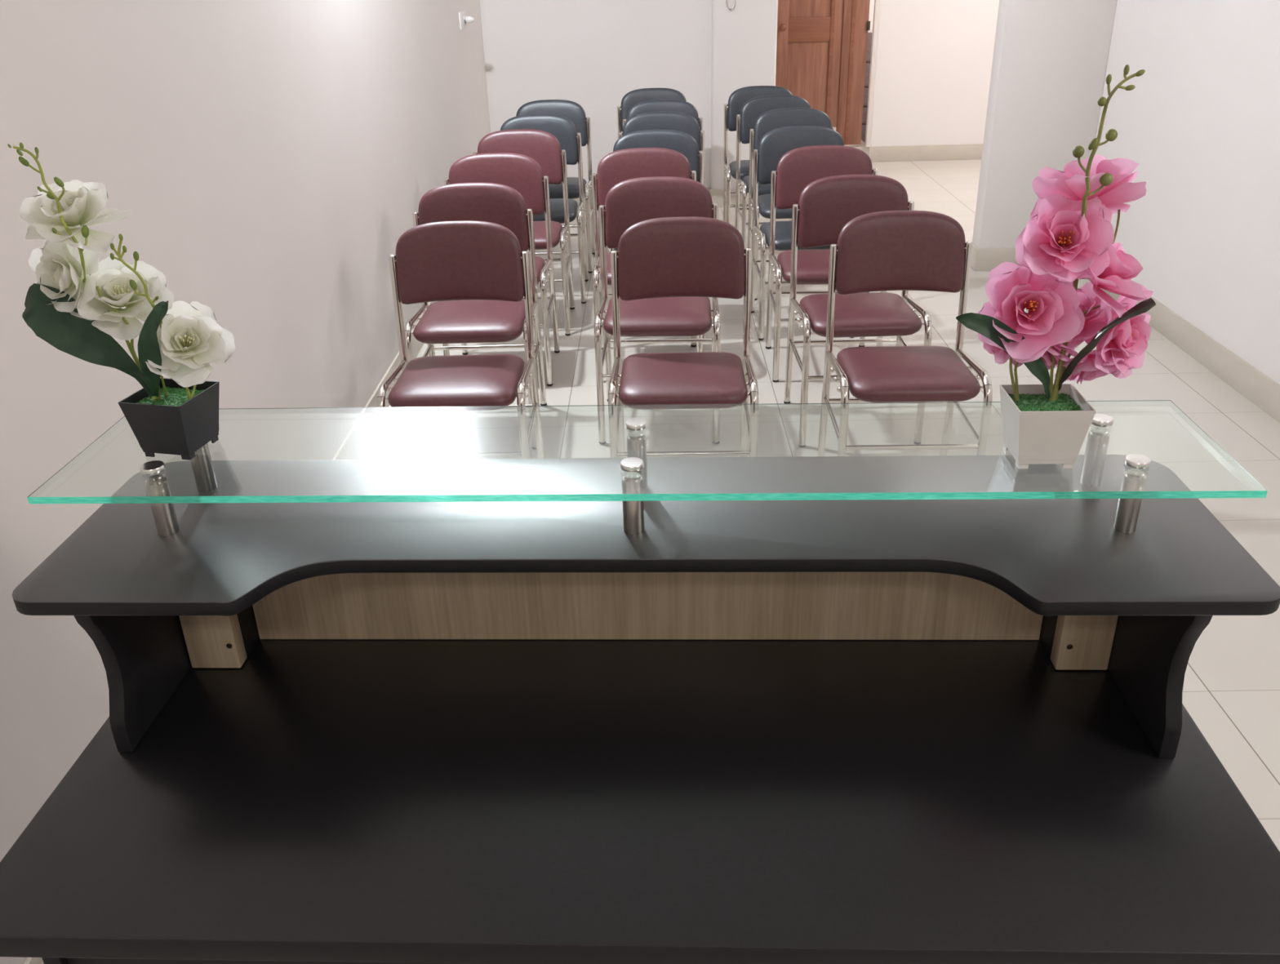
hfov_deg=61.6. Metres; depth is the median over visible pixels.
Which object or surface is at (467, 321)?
chair
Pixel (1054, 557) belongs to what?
shelf
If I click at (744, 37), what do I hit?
wall column
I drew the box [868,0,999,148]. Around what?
wall
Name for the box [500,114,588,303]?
chair
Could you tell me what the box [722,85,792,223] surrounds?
chair
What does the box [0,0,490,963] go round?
wall
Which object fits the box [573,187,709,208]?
baseboard
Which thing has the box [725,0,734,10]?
cable loop
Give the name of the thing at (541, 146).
chair
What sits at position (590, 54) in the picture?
wall
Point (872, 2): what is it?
wall
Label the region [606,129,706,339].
chair
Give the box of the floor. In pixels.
[359,159,1279,851]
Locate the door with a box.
[775,0,870,145]
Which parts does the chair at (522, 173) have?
leg, post, leg, backrest, seat, seat rail, leg, post, leg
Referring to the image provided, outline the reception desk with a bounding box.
[0,400,1279,963]
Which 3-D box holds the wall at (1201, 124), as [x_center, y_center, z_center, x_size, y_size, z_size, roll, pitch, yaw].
[2.299,-0.678,1.369,0.150,3.000,8.280,-1,26,1]
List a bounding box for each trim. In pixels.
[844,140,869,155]
[865,0,879,146]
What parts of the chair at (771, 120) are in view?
leg, post, seat rail, leg, seat, backrest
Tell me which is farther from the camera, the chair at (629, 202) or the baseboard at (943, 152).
the baseboard at (943, 152)
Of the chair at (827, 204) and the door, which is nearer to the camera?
the chair at (827, 204)
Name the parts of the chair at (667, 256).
leg, seat rail, post, leg, backrest, seat, leg, post, seat rail, leg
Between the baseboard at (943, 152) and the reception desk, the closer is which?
the reception desk
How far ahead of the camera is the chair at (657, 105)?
5.65 m
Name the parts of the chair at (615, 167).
seat rail, post, leg, leg, seat, backrest, post, leg, leg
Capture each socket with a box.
[457,10,474,30]
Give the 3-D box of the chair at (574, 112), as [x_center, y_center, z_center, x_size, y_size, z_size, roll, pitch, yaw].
[-0.475,-1.589,5.782,0.432,0.843,0.438,-1,26,1]
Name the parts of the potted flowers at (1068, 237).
stem, stem, pot, stem, stem, stem, stem, stem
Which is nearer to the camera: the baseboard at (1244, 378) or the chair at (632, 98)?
the baseboard at (1244, 378)
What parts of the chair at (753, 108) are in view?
leg, post, seat rail, leg, seat, backrest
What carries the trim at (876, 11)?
attached to the wall at (934, 58)
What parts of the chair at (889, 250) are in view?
leg, post, seat rail, leg, backrest, seat, leg, post, seat rail, leg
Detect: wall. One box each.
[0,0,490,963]
[480,0,711,188]
[868,0,874,27]
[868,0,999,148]
[1094,0,1279,384]
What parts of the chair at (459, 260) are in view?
leg, seat rail, post, leg, seat, backrest, leg, seat rail, post, leg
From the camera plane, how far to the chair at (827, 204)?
3.69 m
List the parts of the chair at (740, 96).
leg, post, seat rail, leg, seat, backrest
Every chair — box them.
[376,220,543,459]
[404,182,546,452]
[437,152,559,386]
[472,128,574,336]
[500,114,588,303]
[515,99,595,273]
[591,147,702,372]
[594,177,721,444]
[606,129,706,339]
[607,217,758,457]
[617,88,686,133]
[617,111,704,185]
[622,99,702,131]
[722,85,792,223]
[734,94,811,248]
[747,107,835,300]
[751,125,853,340]
[765,145,887,382]
[783,174,932,448]
[817,210,992,456]
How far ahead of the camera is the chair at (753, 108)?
5.71 m
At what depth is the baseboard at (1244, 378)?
4.21 m
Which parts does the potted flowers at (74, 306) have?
stem, stem, stem, stem, pot, stem, stem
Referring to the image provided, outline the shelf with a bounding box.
[12,454,1279,616]
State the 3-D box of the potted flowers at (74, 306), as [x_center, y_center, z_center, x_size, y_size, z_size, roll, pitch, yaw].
[-0.589,-0.207,1.234,0.221,0.362,0.113,0,26,3]
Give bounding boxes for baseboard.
[22,301,437,963]
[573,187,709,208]
[868,143,982,162]
[970,243,1019,271]
[1087,278,1279,422]
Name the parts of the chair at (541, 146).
backrest, seat, seat rail, leg, post, leg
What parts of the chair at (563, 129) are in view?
backrest, seat, seat rail, post, leg, leg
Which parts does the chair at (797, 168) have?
leg, post, seat rail, leg, seat, backrest, leg, post, leg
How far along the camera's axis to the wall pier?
5.26 m
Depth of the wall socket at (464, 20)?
6.00 m
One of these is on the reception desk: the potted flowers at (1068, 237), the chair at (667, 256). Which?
the potted flowers at (1068, 237)
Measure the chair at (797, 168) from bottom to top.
0.843 m
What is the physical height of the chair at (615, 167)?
0.843 m
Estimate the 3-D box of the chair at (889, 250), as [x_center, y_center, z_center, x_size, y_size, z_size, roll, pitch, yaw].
[0.784,-0.338,3.194,0.432,0.843,0.438,-1,26,2]
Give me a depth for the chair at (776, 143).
4.71 m
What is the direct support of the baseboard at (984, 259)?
attached to the wall pier
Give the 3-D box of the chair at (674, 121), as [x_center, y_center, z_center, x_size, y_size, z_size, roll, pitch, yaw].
[0.113,-1.343,5.253,0.432,0.843,0.438,-1,26,0]
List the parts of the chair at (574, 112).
backrest, seat, seat rail, leg, post, leg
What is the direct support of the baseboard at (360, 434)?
attached to the wall at (270, 159)
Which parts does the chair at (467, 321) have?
leg, seat rail, post, leg, seat, backrest, leg, seat rail, post, leg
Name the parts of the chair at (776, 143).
leg, post, seat rail, leg, seat, backrest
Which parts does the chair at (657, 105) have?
backrest, post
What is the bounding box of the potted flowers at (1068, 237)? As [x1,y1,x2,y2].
[955,64,1155,468]
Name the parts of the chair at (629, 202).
leg, seat rail, post, leg, seat, backrest, leg, post, seat rail, leg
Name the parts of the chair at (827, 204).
leg, post, seat rail, leg, backrest, seat, leg, post, seat rail, leg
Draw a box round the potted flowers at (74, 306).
[7,142,235,460]
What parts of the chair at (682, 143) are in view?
leg, backrest, post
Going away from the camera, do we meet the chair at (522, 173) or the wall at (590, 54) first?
the chair at (522, 173)
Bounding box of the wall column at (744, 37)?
[711,0,777,189]
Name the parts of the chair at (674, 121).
post, backrest, post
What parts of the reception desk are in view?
panel, shelf panel, standoff post, standoff post, drawer, standoff post, standoff post, glass, wood panel, standoff post, standoff post, shelf panel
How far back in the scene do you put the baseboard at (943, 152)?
8.46 m
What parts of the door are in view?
knob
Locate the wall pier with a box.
[972,0,1117,248]

